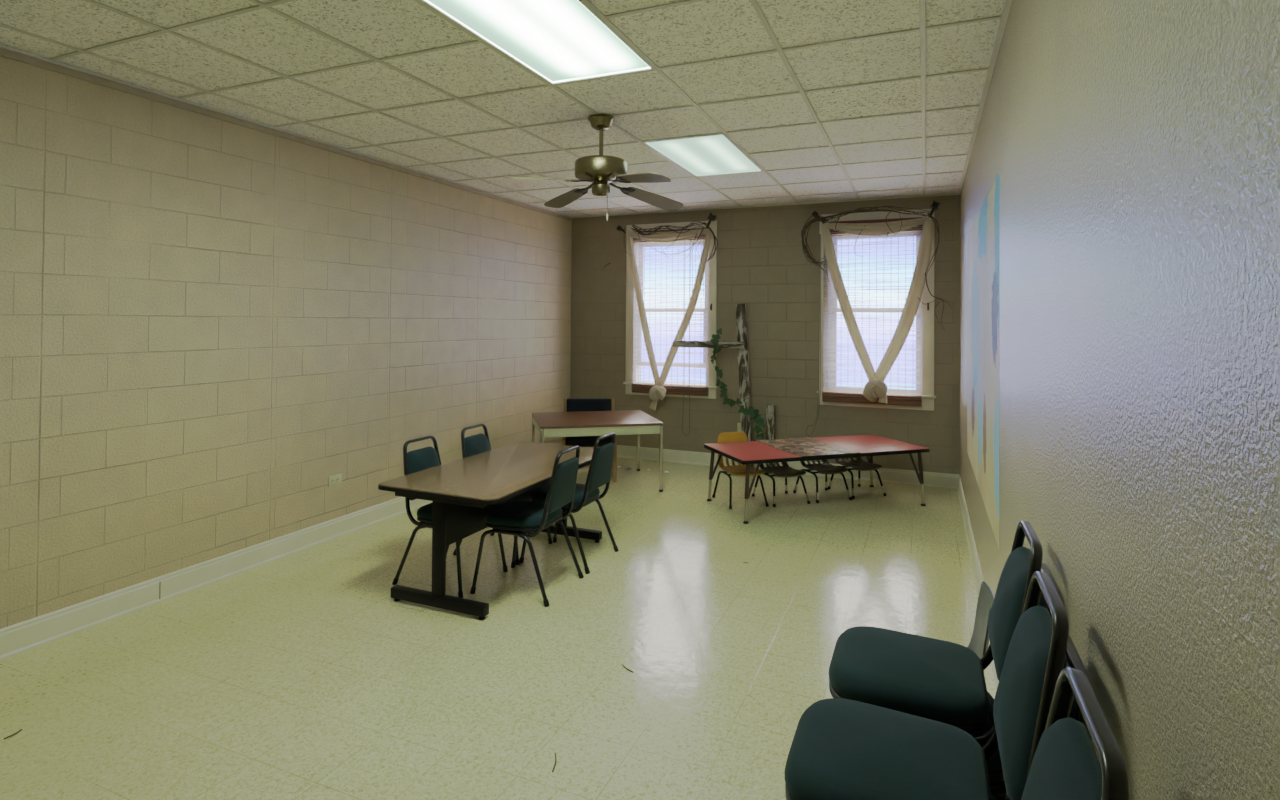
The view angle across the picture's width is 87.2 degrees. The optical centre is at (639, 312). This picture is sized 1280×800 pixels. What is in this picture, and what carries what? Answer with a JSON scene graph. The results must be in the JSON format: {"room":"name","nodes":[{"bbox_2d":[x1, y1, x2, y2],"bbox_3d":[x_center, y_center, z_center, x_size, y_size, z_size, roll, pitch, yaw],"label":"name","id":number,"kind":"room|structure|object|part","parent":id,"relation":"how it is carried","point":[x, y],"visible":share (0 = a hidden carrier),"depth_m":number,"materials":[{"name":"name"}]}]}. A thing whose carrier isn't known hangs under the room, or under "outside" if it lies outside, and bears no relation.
{"room":"classroom","nodes":[
{"label":"classroom","id":0,"kind":"room"},
{"bbox_2d":[0,56,571,628],"bbox_3d":[-3.151,0.131,2.947,0.200,3.147,11.765,0,-1,23],"label":"wall","id":1,"kind":"structure","parent":0,"point":[207,322],"depth_m":4.07,"materials":[{"name":"beige brick"}]},
{"bbox_2d":[159,581,160,599],"bbox_3d":[-2.683,1.552,3.756,0.006,0.100,0.004,0,-1,23],"label":"trim","id":2,"kind":"structure","parent":1,"relation":"attached to","point":[160,581],"depth_m":3.75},
{"bbox_2d":[0,444,561,660],"bbox_3d":[-3.060,1.534,2.886,0.020,0.140,11.365,0,-1,23],"label":"baseboard","id":3,"kind":"structure","parent":1,"relation":"attached to","point":[24,636],"depth_m":3.85,"materials":[{"name":"beige paint"}]},
{"bbox_2d":[328,474,341,486],"bbox_3d":[-2.216,1.215,4.883,0.010,0.072,0.118,0,-1,23],"label":"wall outlet","id":4,"kind":"object","parent":1,"relation":"attached to","point":[336,479],"visible":1,"depth_m":4.88,"materials":[{"name":"beige plastic"}]},
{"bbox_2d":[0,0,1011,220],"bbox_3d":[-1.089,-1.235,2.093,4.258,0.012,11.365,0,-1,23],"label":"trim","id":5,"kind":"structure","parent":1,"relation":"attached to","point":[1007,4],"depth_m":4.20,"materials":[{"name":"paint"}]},
{"bbox_2d":[0,457,995,799],"bbox_3d":[-1.110,1.658,2.057,4.658,0.100,11.765,0,-1,23],"label":"floor","id":6,"kind":"structure","parent":0,"point":[300,675],"depth_m":3.16,"materials":[{"name":"tile"}]},
{"bbox_2d":[4,729,22,739],"bbox_3d":[-2.382,1.601,2.554,0.011,0.007,0.061,0,-1,13],"label":"bit","id":7,"kind":"object","parent":6,"relation":"on","point":[20,729],"visible":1,"depth_m":2.55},
{"bbox_2d":[392,436,507,597],"bbox_3d":[-1.167,1.215,4.155,0.530,0.846,0.475,0,-1,23],"label":"chair","id":8,"kind":"object","parent":6,"relation":"on","point":[421,459],"visible":0.42,"depth_m":4.11,"materials":[{"name":"green fabric"}]},
{"bbox_3d":[-1.372,1.437,4.016,0.224,0.371,0.029,0,-1,15],"label":"leg","id":9,"kind":"part","parent":8,"relation":"part of","materials":[{"name":"black metal"}]},
{"bbox_3d":[-1.226,1.036,4.183,0.401,0.487,0.374,0,-1,23],"label":"frame","id":10,"kind":"part","parent":8,"relation":"part of","materials":[{"name":"black metal"}]},
{"bbox_3d":[-1.362,1.004,4.241,0.102,0.288,0.333,0,-1,23],"label":"backrest","id":11,"kind":"part","parent":8,"relation":"part of","materials":[{"name":"green fabric"}]},
{"bbox_3d":[-1.126,1.199,4.138,0.394,0.070,0.393,0,-1,23],"label":"seat","id":12,"kind":"part","parent":8,"relation":"part of","materials":[{"name":"green fabric"}]},
{"bbox_3d":[-1.071,1.437,3.891,0.143,0.369,0.035,0,-1,36],"label":"leg","id":13,"kind":"part","parent":8,"relation":"part of","materials":[{"name":"black metal"}]},
{"bbox_3d":[-0.913,1.442,4.263,0.143,0.369,0.035,0,-1,10],"label":"leg","id":14,"kind":"part","parent":8,"relation":"part of","materials":[{"name":"black metal"}]},
{"bbox_2d":[378,442,601,619],"bbox_3d":[-0.836,1.307,4.311,0.802,0.662,1.511,0,-1,23],"label":"folding table","id":15,"kind":"object","parent":6,"relation":"on","point":[462,492],"visible":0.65,"depth_m":3.85,"materials":[{"name":"brown laminate"}]},
{"bbox_3d":[-1.106,1.288,3.699,0.072,0.580,0.034,0,-1,23],"label":"leg","id":16,"kind":"part","parent":15,"relation":"part of","materials":[{"name":"black metal"}]},
{"bbox_3d":[-0.840,1.160,4.326,0.020,0.300,1.340,0,-1,23],"label":"modesty panel","id":17,"kind":"part","parent":15,"relation":"part of","materials":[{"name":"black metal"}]},
{"bbox_3d":[-0.573,1.308,4.955,0.072,0.580,0.034,0,-1,23],"label":"leg","id":18,"kind":"part","parent":15,"relation":"part of","materials":[{"name":"black metal"}]},
{"bbox_2d":[453,424,551,564],"bbox_3d":[-0.950,1.224,4.680,0.531,0.846,0.475,0,-1,21],"label":"chair","id":19,"kind":"object","parent":6,"relation":"on","point":[476,444],"visible":0.16,"depth_m":4.71,"materials":[{"name":"green fabric"}]},
{"bbox_3d":[-1.009,1.044,4.706,0.401,0.487,0.374,0,-1,21],"label":"frame","id":20,"kind":"part","parent":19,"relation":"part of","materials":[{"name":"black metal"}]},
{"bbox_3d":[-1.147,1.012,4.759,0.102,0.288,0.333,0,-1,21],"label":"backrest","id":21,"kind":"part","parent":19,"relation":"part of","materials":[{"name":"green fabric"}]},
{"bbox_3d":[-0.844,1.445,4.420,0.143,0.369,0.035,0,-1,34],"label":"leg","id":22,"kind":"part","parent":19,"relation":"part of","materials":[{"name":"black metal"}]},
{"bbox_3d":[-0.699,1.451,4.797,0.143,0.369,0.035,0,-1,8],"label":"leg","id":23,"kind":"part","parent":19,"relation":"part of","materials":[{"name":"black metal"}]},
{"bbox_2d":[470,445,583,606],"bbox_3d":[-0.658,1.218,4.038,0.530,0.846,0.475,0,-1,21],"label":"chair","id":24,"kind":"object","parent":6,"relation":"on","point":[523,519],"visible":1,"depth_m":3.91,"materials":[{"name":"green fabric"}]},
{"bbox_3d":[-0.911,1.438,3.914,0.143,0.369,0.035,0,-1,7],"label":"leg","id":25,"kind":"part","parent":24,"relation":"part of","materials":[{"name":"black metal"}]},
{"bbox_3d":[-0.772,1.265,3.875,0.160,0.021,0.022,0,-1,21],"label":"seat rail","id":26,"kind":"part","parent":24,"relation":"part of","materials":[{"name":"black metal"}]},
{"bbox_3d":[-0.769,1.444,4.292,0.143,0.369,0.035,0,-1,34],"label":"leg","id":27,"kind":"part","parent":24,"relation":"part of","materials":[{"name":"black metal"}]},
{"bbox_3d":[-0.700,1.201,4.054,0.394,0.070,0.393,0,-1,21],"label":"seat","id":28,"kind":"part","parent":24,"relation":"part of","materials":[{"name":"green fabric"}]},
{"bbox_3d":[-0.606,1.440,3.797,0.224,0.371,0.029,0,-1,29],"label":"leg","id":29,"kind":"part","parent":24,"relation":"part of","materials":[{"name":"black metal"}]},
{"bbox_3d":[-0.596,1.038,4.018,0.401,0.487,0.374,0,-1,21],"label":"frame","id":30,"kind":"part","parent":24,"relation":"part of","materials":[{"name":"black metal"}]},
{"bbox_3d":[-0.457,1.008,3.966,0.102,0.288,0.333,0,-1,21],"label":"backrest","id":31,"kind":"part","parent":24,"relation":"part of","materials":[{"name":"green fabric"}]},
{"bbox_3d":[-0.463,1.446,4.180,0.224,0.371,0.029,0,-1,12],"label":"leg","id":32,"kind":"part","parent":24,"relation":"part of","materials":[{"name":"black metal"}]},
{"bbox_2d":[552,752,556,771],"bbox_3d":[-0.306,1.615,2.415,0.011,0.007,0.101,0,-1,-2],"label":"bit","id":33,"kind":"object","parent":6,"relation":"on","point":[555,752],"visible":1,"depth_m":2.41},
{"bbox_2d":[519,432,618,573],"bbox_3d":[-0.460,1.225,4.529,0.530,0.846,0.475,0,-1,22],"label":"chair","id":34,"kind":"object","parent":6,"relation":"on","point":[599,473],"visible":0.74,"depth_m":4.41,"materials":[{"name":"green fabric"}]},
{"bbox_3d":[-0.716,1.446,4.411,0.143,0.369,0.035,0,-1,9],"label":"leg","id":35,"kind":"part","parent":34,"relation":"part of","materials":[{"name":"black metal"}]},
{"bbox_3d":[-0.565,1.452,4.785,0.143,0.369,0.035,0,-1,35],"label":"leg","id":36,"kind":"part","parent":34,"relation":"part of","materials":[{"name":"black metal"}]},
{"bbox_3d":[-0.502,1.208,4.546,0.394,0.070,0.393,0,-1,22],"label":"seat","id":37,"kind":"part","parent":34,"relation":"part of","materials":[{"name":"green fabric"}]},
{"bbox_3d":[-0.415,1.448,4.287,0.224,0.371,0.029,0,-1,30],"label":"leg","id":38,"kind":"part","parent":34,"relation":"part of","materials":[{"name":"black metal"}]},
{"bbox_3d":[-0.399,1.046,4.507,0.401,0.487,0.374,0,-1,22],"label":"frame","id":39,"kind":"part","parent":34,"relation":"part of","materials":[{"name":"black metal"}]},
{"bbox_3d":[-0.262,1.015,4.452,0.102,0.288,0.333,0,-1,22],"label":"backrest","id":40,"kind":"part","parent":34,"relation":"part of","materials":[{"name":"green fabric"}]},
{"bbox_3d":[-0.262,1.453,4.666,0.224,0.371,0.029,0,-1,14],"label":"leg","id":41,"kind":"part","parent":34,"relation":"part of","materials":[{"name":"black metal"}]},
{"bbox_2d":[562,398,616,481],"bbox_3d":[-0.523,1.289,6.892,0.540,0.767,0.559,0,-1,-5],"label":"chair","id":42,"kind":"object","parent":6,"relation":"on","point":[571,404],"visible":0.53,"depth_m":7.09,"materials":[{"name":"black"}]},
{"bbox_3d":[-0.777,1.287,6.867,0.030,0.767,0.554,0,-1,-5],"label":"frame","id":43,"kind":"part","parent":42,"relation":"part of","materials":[{"name":"brown wood"}]},
{"bbox_3d":[-0.520,1.275,6.864,0.474,0.105,0.470,0,-1,-5],"label":"seat","id":44,"kind":"part","parent":42,"relation":"part of","materials":[{"name":"black fabric"}]},
{"bbox_3d":[-0.542,1.028,7.137,0.476,0.235,0.073,0,-1,-5],"label":"backrest","id":45,"kind":"part","parent":42,"relation":"part of","materials":[{"name":"blue fabric"}]},
{"bbox_3d":[-0.269,1.291,6.912,0.030,0.767,0.554,0,-1,-5],"label":"frame","id":46,"kind":"part","parent":42,"relation":"part of","materials":[{"name":"brown wood"}]},
{"bbox_2d":[532,410,662,491],"bbox_3d":[-0.447,1.347,6.585,1.145,0.645,0.925,1,-1,-14],"label":"desk","id":47,"kind":"object","parent":6,"relation":"on","point":[619,422],"visible":0.77,"depth_m":6.27,"materials":[{"name":"brown wood"}]},
{"bbox_3d":[-1.092,1.348,6.885,0.030,0.600,0.030,1,-1,-14],"label":"leg","id":48,"kind":"part","parent":47,"relation":"part of","materials":[{"name":"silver metal"}]},
{"bbox_3d":[-0.880,1.339,6.021,0.030,0.600,0.030,1,-1,-14],"label":"leg","id":49,"kind":"part","parent":47,"relation":"part of","materials":[{"name":"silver metal"}]},
{"bbox_3d":[-0.015,1.359,7.149,0.030,0.600,0.030,1,-1,-14],"label":"leg","id":50,"kind":"part","parent":47,"relation":"part of","materials":[{"name":"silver metal"}]},
{"bbox_3d":[0.197,1.350,6.286,0.030,0.600,0.030,1,-1,-14],"label":"leg","id":51,"kind":"part","parent":47,"relation":"part of","materials":[{"name":"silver metal"}]},
{"bbox_2d":[673,303,753,466],"bbox_3d":[0.801,0.795,7.297,0.900,1.799,0.175,0,-1,23],"label":"cross","id":52,"kind":"object","parent":6,"relation":"on","point":[741,344],"visible":0.81,"depth_m":7.16,"materials":[{"name":"brown wood"}]},
{"bbox_2d":[710,328,764,440],"bbox_3d":[1.023,0.793,7.078,0.585,1.263,0.164,0,-1,23],"label":"ivy garland","id":53,"kind":"object","parent":52,"relation":"hanging from","point":[759,422],"visible":0.98,"depth_m":7.11,"materials":[{"name":"green plant"}]},
{"bbox_2d":[712,432,768,508],"bbox_3d":[0.884,1.381,5.943,0.370,0.588,0.422,1,-1,-15],"label":"chair","id":54,"kind":"object","parent":6,"relation":"on","point":[739,470],"visible":0.68,"depth_m":6.03,"materials":[{"name":"yellow plastic"}]},
{"bbox_3d":[0.709,1.533,6.032,0.035,0.257,0.152,1,-1,-30],"label":"leg","id":55,"kind":"part","parent":54,"relation":"part of","materials":[{"name":"black metal"}]},
{"bbox_3d":[0.774,1.530,5.785,0.033,0.258,0.171,0,-1,-1],"label":"leg","id":56,"kind":"part","parent":54,"relation":"part of","materials":[{"name":"black metal"}]},
{"bbox_3d":[1.056,1.533,5.861,0.033,0.258,0.171,1,-1,-29],"label":"leg","id":57,"kind":"part","parent":54,"relation":"part of","materials":[{"name":"black metal"}]},
{"bbox_2d":[766,404,775,466],"bbox_3d":[1.379,1.331,7.091,0.094,0.720,0.088,-1,-1,23],"label":"timber post","id":58,"kind":"object","parent":6,"relation":"on","point":[770,409],"visible":0.52,"depth_m":7.06,"materials":[{"name":"grey wood"}]},
{"bbox_2d":[752,462,810,506],"bbox_3d":[1.260,1.448,6.016,0.374,0.460,0.402,1,-1,-19],"label":"chair","id":59,"kind":"object","parent":6,"relation":"on","point":[784,471],"visible":0.66,"depth_m":5.99,"materials":[{"name":"brown plastic"}]},
{"bbox_3d":[1.159,1.546,5.856,0.034,0.235,0.161,0,-1,-4],"label":"leg","id":60,"kind":"part","parent":59,"relation":"part of","materials":[{"name":"black metal"}]},
{"bbox_3d":[1.436,1.549,5.952,0.034,0.235,0.161,1,-1,-34],"label":"leg","id":61,"kind":"part","parent":59,"relation":"part of","materials":[{"name":"black metal"}]},
{"bbox_2d":[704,434,929,523],"bbox_3d":[1.546,1.425,5.922,1.815,0.501,0.765,1,-1,-19],"label":"table","id":62,"kind":"object","parent":6,"relation":"on","point":[746,453],"visible":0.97,"depth_m":5.84,"materials":[{"name":"red laminate"}]},
{"bbox_3d":[0.685,1.338,5.986,0.147,0.287,0.047,1,-1,-19],"label":"leg","id":63,"kind":"part","parent":62,"relation":"part of","materials":[{"name":"brown metal"}]},
{"bbox_3d":[0.898,1.331,5.352,0.147,0.287,0.047,1,-1,-19],"label":"leg","id":64,"kind":"part","parent":62,"relation":"part of","materials":[{"name":"brown metal"}]},
{"bbox_2d":[756,437,859,460],"bbox_3d":[1.451,1.184,5.882,0.560,0.038,0.770,1,-1,-19],"label":"puzzle","id":65,"kind":"object","parent":62,"relation":"on","point":[807,448],"visible":1,"depth_m":5.77},
{"bbox_3d":[2.195,1.355,6.494,0.147,0.287,0.047,1,-1,-19],"label":"leg","id":66,"kind":"part","parent":62,"relation":"part of","materials":[{"name":"brown metal"}]},
{"bbox_3d":[2.408,1.349,5.860,0.147,0.287,0.047,1,-1,-19],"label":"leg","id":67,"kind":"part","parent":62,"relation":"part of","materials":[{"name":"brown metal"}]},
{"bbox_2d":[793,459,851,502],"bbox_3d":[1.669,1.453,6.152,0.374,0.460,0.402,1,-1,-19],"label":"chair","id":68,"kind":"object","parent":6,"relation":"on","point":[825,468],"visible":0.7,"depth_m":6.12,"materials":[{"name":"black metal"}]},
{"bbox_3d":[1.567,1.550,5.992,0.034,0.235,0.161,0,-1,-4],"label":"leg","id":69,"kind":"part","parent":68,"relation":"part of","materials":[{"name":"black metal"}]},
{"bbox_3d":[1.845,1.553,6.088,0.034,0.235,0.161,1,-1,-34],"label":"leg","id":70,"kind":"part","parent":68,"relation":"part of","materials":[{"name":"black metal"}]},
{"bbox_2d":[828,457,886,498],"bbox_3d":[2.031,1.457,6.302,0.374,0.460,0.402,1,-1,-19],"label":"chair","id":71,"kind":"object","parent":6,"relation":"on","point":[859,464],"visible":0.66,"depth_m":6.25,"materials":[{"name":"black metal"}]},
{"bbox_3d":[1.930,1.555,6.142,0.034,0.235,0.161,0,-1,-4],"label":"leg","id":72,"kind":"part","parent":71,"relation":"part of","materials":[{"name":"black metal"}]},
{"bbox_3d":[2.208,1.558,6.238,0.034,0.235,0.161,1,-1,-34],"label":"leg","id":73,"kind":"part","parent":71,"relation":"part of","materials":[{"name":"black metal"}]},
{"bbox_2d":[968,581,993,658],"bbox_3d":[0.957,1.278,2.290,0.452,0.702,0.430,0,-1,23],"label":"plastic chair","id":74,"kind":"object","parent":6,"relation":"on","point":[979,642],"visible":0.12,"depth_m":2.30,"materials":[{"name":"plastic"}]},
{"bbox_3d":[0.807,1.200,1.817,0.530,0.846,0.475,0,-1,23],"label":"chair","id":75,"kind":"object","parent":6,"relation":"on","visible":0},
{"bbox_2d":[970,563,1060,797],"bbox_3d":[0.807,1.092,1.814,0.530,0.846,0.475,0,-1,23],"label":"chair","id":76,"kind":"object","parent":75,"relation":"on","point":[995,770],"visible":0.06,"depth_m":1.62,"materials":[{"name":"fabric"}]},
{"bbox_2d":[828,520,1042,746],"bbox_3d":[0.772,0.984,1.827,0.530,0.846,0.475,0,-1,23],"label":"chair","id":77,"kind":"object","parent":76,"relation":"on","point":[938,680],"visible":0.81,"depth_m":1.73,"materials":[{"name":"green fabric"}]},
{"bbox_3d":[0.731,0.968,1.845,0.394,0.070,0.393,0,-1,23],"label":"seat","id":78,"kind":"part","parent":77,"relation":"part of","materials":[{"name":"green fabric"}]},
{"bbox_3d":[0.833,0.805,1.804,0.401,0.487,0.374,0,-1,23],"label":"frame","id":79,"kind":"part","parent":77,"relation":"part of","materials":[{"name":"black metal"}]},
{"bbox_3d":[0.969,0.774,1.746,0.102,0.288,0.333,0,-1,23],"label":"backrest","id":80,"kind":"part","parent":77,"relation":"part of","materials":[{"name":"green fabric"}]},
{"bbox_3d":[0.766,1.076,1.832,0.394,0.070,0.393,0,-1,23],"label":"seat","id":81,"kind":"part","parent":76,"relation":"part of","materials":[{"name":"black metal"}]},
{"bbox_3d":[1.005,0.882,1.734,0.102,0.288,0.333,0,-1,23],"label":"backrest","id":82,"kind":"part","parent":76,"relation":"part of","materials":[{"name":"black metal"}]},
{"bbox_3d":[0.595,1.193,1.386,0.531,0.846,0.475,0,-1,23],"label":"chair","id":83,"kind":"object","parent":6,"relation":"on","visible":0},
{"bbox_2d":[991,635,1092,799],"bbox_3d":[0.595,1.075,1.383,0.530,0.846,0.475,0,-1,23],"label":"chair","id":84,"kind":"object","parent":83,"relation":"on","point":[1073,658],"visible":0.03,"depth_m":1.25,"materials":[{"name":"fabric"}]},
{"bbox_2d":[784,571,1068,799],"bbox_3d":[0.559,0.957,1.396,0.530,0.846,0.475,0,-1,23],"label":"chair","id":85,"kind":"object","parent":84,"relation":"on","point":[841,749],"visible":0.97,"depth_m":1.33,"materials":[{"name":"green fabric"}]},
{"bbox_3d":[0.518,0.941,1.414,0.394,0.070,0.393,0,-1,23],"label":"seat","id":86,"kind":"part","parent":85,"relation":"part of","materials":[{"name":"green fabric"}]},
{"bbox_3d":[0.620,0.778,1.373,0.401,0.487,0.374,0,-1,23],"label":"frame","id":87,"kind":"part","parent":85,"relation":"part of","materials":[{"name":"black metal"}]},
{"bbox_3d":[0.757,0.747,1.315,0.102,0.288,0.333,0,-1,23],"label":"backrest","id":88,"kind":"part","parent":85,"relation":"part of","materials":[{"name":"green fabric"}]},
{"bbox_3d":[0.792,0.865,1.303,0.102,0.288,0.333,0,-1,23],"label":"backrest","id":89,"kind":"part","parent":84,"relation":"part of","materials":[{"name":"green fabric"}]},
{"bbox_2d":[0,0,1004,216],"bbox_3d":[-1.088,-1.427,2.095,4.658,0.364,11.765,0,-1,23],"label":"ceiling","id":90,"kind":"structure","parent":0,"point":[707,29],"depth_m":3.56,"materials":[{"name":"tile"}]},
{"bbox_2d":[0,0,1001,215],"bbox_3d":[-1.089,-1.241,2.093,4.258,0.008,11.365,0,-1,23],"label":"grid","id":91,"kind":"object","parent":90,"relation":"attached to","point":[922,3],"depth_m":3.63,"materials":[{"name":"paint"}]},
{"bbox_2d":[419,0,654,84],"bbox_3d":[-0.431,-1.275,2.909,0.594,0.108,1.203,0,-1,23],"label":"fluorescent ceiling light","id":92,"kind":"object","parent":90,"relation":"attached to","point":[558,41],"visible":0.93,"depth_m":2.98,"materials":[{"name":"paint"}]},
{"bbox_2d":[505,114,682,220],"bbox_3d":[-0.227,-0.883,4.159,0.947,0.647,1.090,0,-1,6],"label":"ceiling fan","id":93,"kind":"object","parent":90,"relation":"hanging from","point":[601,170],"visible":1,"depth_m":4.10,"materials":[{"name":"gold metal"}]},
{"bbox_3d":[-0.557,-0.768,3.847,0.465,0.086,0.136,1,-1,-44],"label":"blade","id":94,"kind":"part","parent":93,"relation":"part of","materials":[{"name":"brown wood"}]},
{"bbox_3d":[-0.492,-0.764,4.483,0.140,0.064,0.420,1,-1,-37],"label":"blade","id":95,"kind":"part","parent":93,"relation":"part of","materials":[{"name":"brown wood"}]},
{"bbox_3d":[0.010,-0.767,3.828,0.136,0.079,0.410,1,-1,-38],"label":"blade","id":96,"kind":"part","parent":93,"relation":"part of","materials":[{"name":"brown wood"}]},
{"bbox_3d":[0.089,-0.754,4.460,0.495,0.090,0.136,1,-1,-43],"label":"blade","id":97,"kind":"part","parent":93,"relation":"part of","materials":[{"name":"brown wood"}]},
{"bbox_2d":[642,134,762,176],"bbox_3d":[0.522,-1.240,5.153,0.594,0.108,1.203,0,-1,23],"label":"fluorescent ceiling light","id":98,"kind":"object","parent":90,"relation":"attached to","point":[708,155],"visible":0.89,"depth_m":5.09,"materials":[{"name":"paint"}]},
{"bbox_2d":[570,195,959,474],"bbox_3d":[1.161,0.192,7.398,4.258,2.997,0.200,0,-1,23],"label":"wall","id":99,"kind":"structure","parent":0,"point":[762,264],"depth_m":7.20,"materials":[{"name":"beige brick"}]},
{"bbox_2d":[616,225,625,233],"bbox_3d":[-0.171,-0.947,7.796,0.174,0.129,0.140,0,-1,23],"label":"curtain bracket","id":100,"kind":"object","parent":99,"relation":"attached to","point":[619,228],"visible":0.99,"depth_m":7.75,"materials":[{"name":"metal"}]},
{"bbox_2d":[626,228,711,409],"bbox_3d":[0.284,0.071,7.470,1.032,2.039,0.158,0,-1,23],"label":"curtain","id":101,"kind":"object","parent":100,"relation":"hanging from","point":[657,392],"visible":0.99,"depth_m":7.49,"materials":[{"name":"beige fabric"}]},
{"bbox_2d":[623,220,717,398],"bbox_3d":[0.362,-0.038,7.678,1.128,1.972,0.201,0,-1,23],"label":"window","id":102,"kind":"structure","parent":99,"relation":"in","point":[712,301],"depth_m":7.61,"materials":[{"name":"white paint"}]},
{"bbox_2d":[631,228,708,435],"bbox_3d":[0.334,0.209,7.563,0.919,2.300,0.056,0,-1,23],"label":"bamboo blind","id":103,"kind":"object","parent":102,"relation":"attached to","point":[643,386],"visible":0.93,"depth_m":7.56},
{"bbox_3d":[0.347,-0.923,7.589,0.919,0.035,0.030,0,-1,23],"label":"head rail","id":104,"kind":"part","parent":103,"relation":"part of","materials":[{"name":"red wood"}]},
{"bbox_3d":[0.583,0.273,7.430,0.243,2.172,0.007,0,-1,23],"label":"pull cord","id":105,"kind":"part","parent":103,"relation":"part of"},
{"bbox_3d":[0.351,0.815,7.656,1.128,0.026,0.150,0,-1,23],"label":"sill","id":106,"kind":"part","parent":102,"relation":"part of","materials":[{"name":"white paint"}]},
{"bbox_3d":[0.365,0.281,7.686,0.845,0.665,0.032,0,-1,23],"label":"sash","id":107,"kind":"part","parent":102,"relation":"part of","materials":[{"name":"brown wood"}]},
{"bbox_3d":[0.385,-0.410,7.731,0.845,0.799,0.032,0,-1,23],"label":"sash","id":108,"kind":"part","parent":102,"relation":"part of","materials":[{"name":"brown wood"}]},
{"bbox_2d":[706,213,716,227],"bbox_3d":[0.791,-1.008,7.383,0.116,0.165,0.150,0,-1,23],"label":"curtain bracket","id":109,"kind":"object","parent":99,"relation":"attached to","point":[711,217],"visible":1,"depth_m":7.33,"materials":[{"name":"metal"}]},
{"bbox_2d":[624,221,717,261],"bbox_3d":[0.327,-0.776,7.485,1.125,0.464,0.049,0,-1,23],"label":"garland","id":110,"kind":"object","parent":109,"relation":"hanging from","point":[692,223],"visible":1,"depth_m":7.45,"materials":[{"name":"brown plant"}]},
{"bbox_2d":[737,423,740,431],"bbox_3d":[1.093,1.254,7.296,0.072,0.118,0.010,0,-1,23],"label":"wall outlet","id":111,"kind":"object","parent":99,"relation":"attached to","point":[738,424],"visible":0.5,"depth_m":7.30,"materials":[{"name":"beige plastic"}]},
{"bbox_2d":[590,445,958,488],"bbox_3d":[1.108,1.619,7.279,4.258,0.140,0.020,0,-1,23],"label":"baseboard","id":112,"kind":"structure","parent":99,"relation":"attached to","point":[887,475],"depth_m":6.94,"materials":[{"name":"beige paint"}]},
{"bbox_2d":[817,209,935,410],"bbox_3d":[2.388,-0.034,6.817,1.131,1.972,0.201,0,-1,23],"label":"window","id":113,"kind":"structure","parent":99,"relation":"in","point":[927,311],"depth_m":6.65,"materials":[{"name":"white paint"}]},
{"bbox_2d":[806,217,922,436],"bbox_3d":[2.239,0.169,6.755,1.111,2.212,0.056,0,-1,23],"label":"bamboo blind","id":114,"kind":"object","parent":113,"relation":"attached to","point":[834,395],"visible":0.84,"depth_m":6.75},
{"bbox_3d":[1.785,0.232,6.920,0.148,2.085,0.007,0,-1,23],"label":"pull cord","id":115,"kind":"part","parent":114,"relation":"part of","materials":[{"name":"white fabric"}]},
{"bbox_3d":[2.324,-0.919,6.749,0.952,0.035,0.030,0,-1,23],"label":"head rail","id":116,"kind":"part","parent":114,"relation":"part of","materials":[{"name":"white wood"}]},
{"bbox_3d":[2.390,0.380,6.824,0.848,0.855,0.032,0,-1,23],"label":"sash","id":117,"kind":"part","parent":113,"relation":"part of","materials":[{"name":"white wood"}]},
{"bbox_3d":[2.377,0.819,6.795,1.131,0.026,0.150,0,-1,23],"label":"sill","id":118,"kind":"part","parent":113,"relation":"part of","materials":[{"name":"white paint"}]},
{"bbox_3d":[2.412,-0.406,6.870,0.848,0.799,0.032,0,-1,23],"label":"sash","id":119,"kind":"part","parent":113,"relation":"part of","materials":[{"name":"white wood"}]},
{"bbox_2d":[928,201,940,217],"bbox_3d":[2.850,-1.000,6.509,0.111,0.164,0.150,0,-1,23],"label":"curtain bracket","id":120,"kind":"object","parent":99,"relation":"attached to","point":[935,205],"visible":1,"depth_m":6.45,"materials":[{"name":"metal"}]},
{"bbox_2d":[821,217,932,402],"bbox_3d":[2.311,-0.023,6.608,1.048,1.814,0.175,0,-1,23],"label":"curtain","id":121,"kind":"object","parent":120,"relation":"hanging from","point":[875,388],"visible":1,"depth_m":6.58,"materials":[{"name":"beige fabric"}]},
{"bbox_2d":[960,0,1279,799],"bbox_3d":[0.952,0.139,1.204,0.200,3.147,11.765,0,-1,23],"label":"wall","id":122,"kind":"structure","parent":0,"point":[1133,146],"depth_m":1.02,"materials":[{"name":"beige paint"}]},
{"bbox_2d":[957,475,998,689],"bbox_3d":[0.841,1.542,1.230,0.020,0.140,11.365,0,-1,23],"label":"baseboard","id":123,"kind":"structure","parent":122,"relation":"attached to","point":[978,576],"depth_m":4.54,"materials":[{"name":"beige paint"}]},
{"bbox_2d":[967,173,998,547],"bbox_3d":[2.097,0.230,4.158,0.001,1.695,2.500,0,-1,23],"label":"wall mural","id":124,"kind":"object","parent":122,"relation":"attached to","point":[983,238],"visible":1,"depth_m":3.71},
{"bbox_3d":[0.380,1.056,0.943,0.530,0.846,0.475,0,-1,23],"label":"chair","id":125,"kind":"object","parent":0,"visible":0},
{"bbox_2d":[1021,667,1128,799],"bbox_3d":[0.344,0.926,0.955,0.530,0.846,0.475,0,-1,23],"label":"chair","id":126,"kind":"object","parent":125,"relation":"on","point":[1066,765],"visible":1,"depth_m":0.88,"materials":[{"name":"green fabric"}]},
{"bbox_3d":[0.541,0.716,0.875,0.102,0.288,0.333,0,-1,23],"label":"backrest","id":127,"kind":"part","parent":126,"relation":"part of","materials":[{"name":"green fabric"}]},
{"bbox_3d":[1.852,-0.984,6.938,0.141,0.128,0.140,0,-1,23],"label":"curtain bracket","id":128,"kind":"object","parent":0,"visible":0},
{"bbox_2d":[801,206,950,330],"bbox_3d":[2.303,-0.440,6.639,1.409,1.231,0.049,0,-1,23],"label":"garland","id":129,"kind":"object","parent":128,"relation":"hanging from","point":[822,219],"visible":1,"depth_m":6.71,"materials":[{"name":"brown plant"}]}
]}

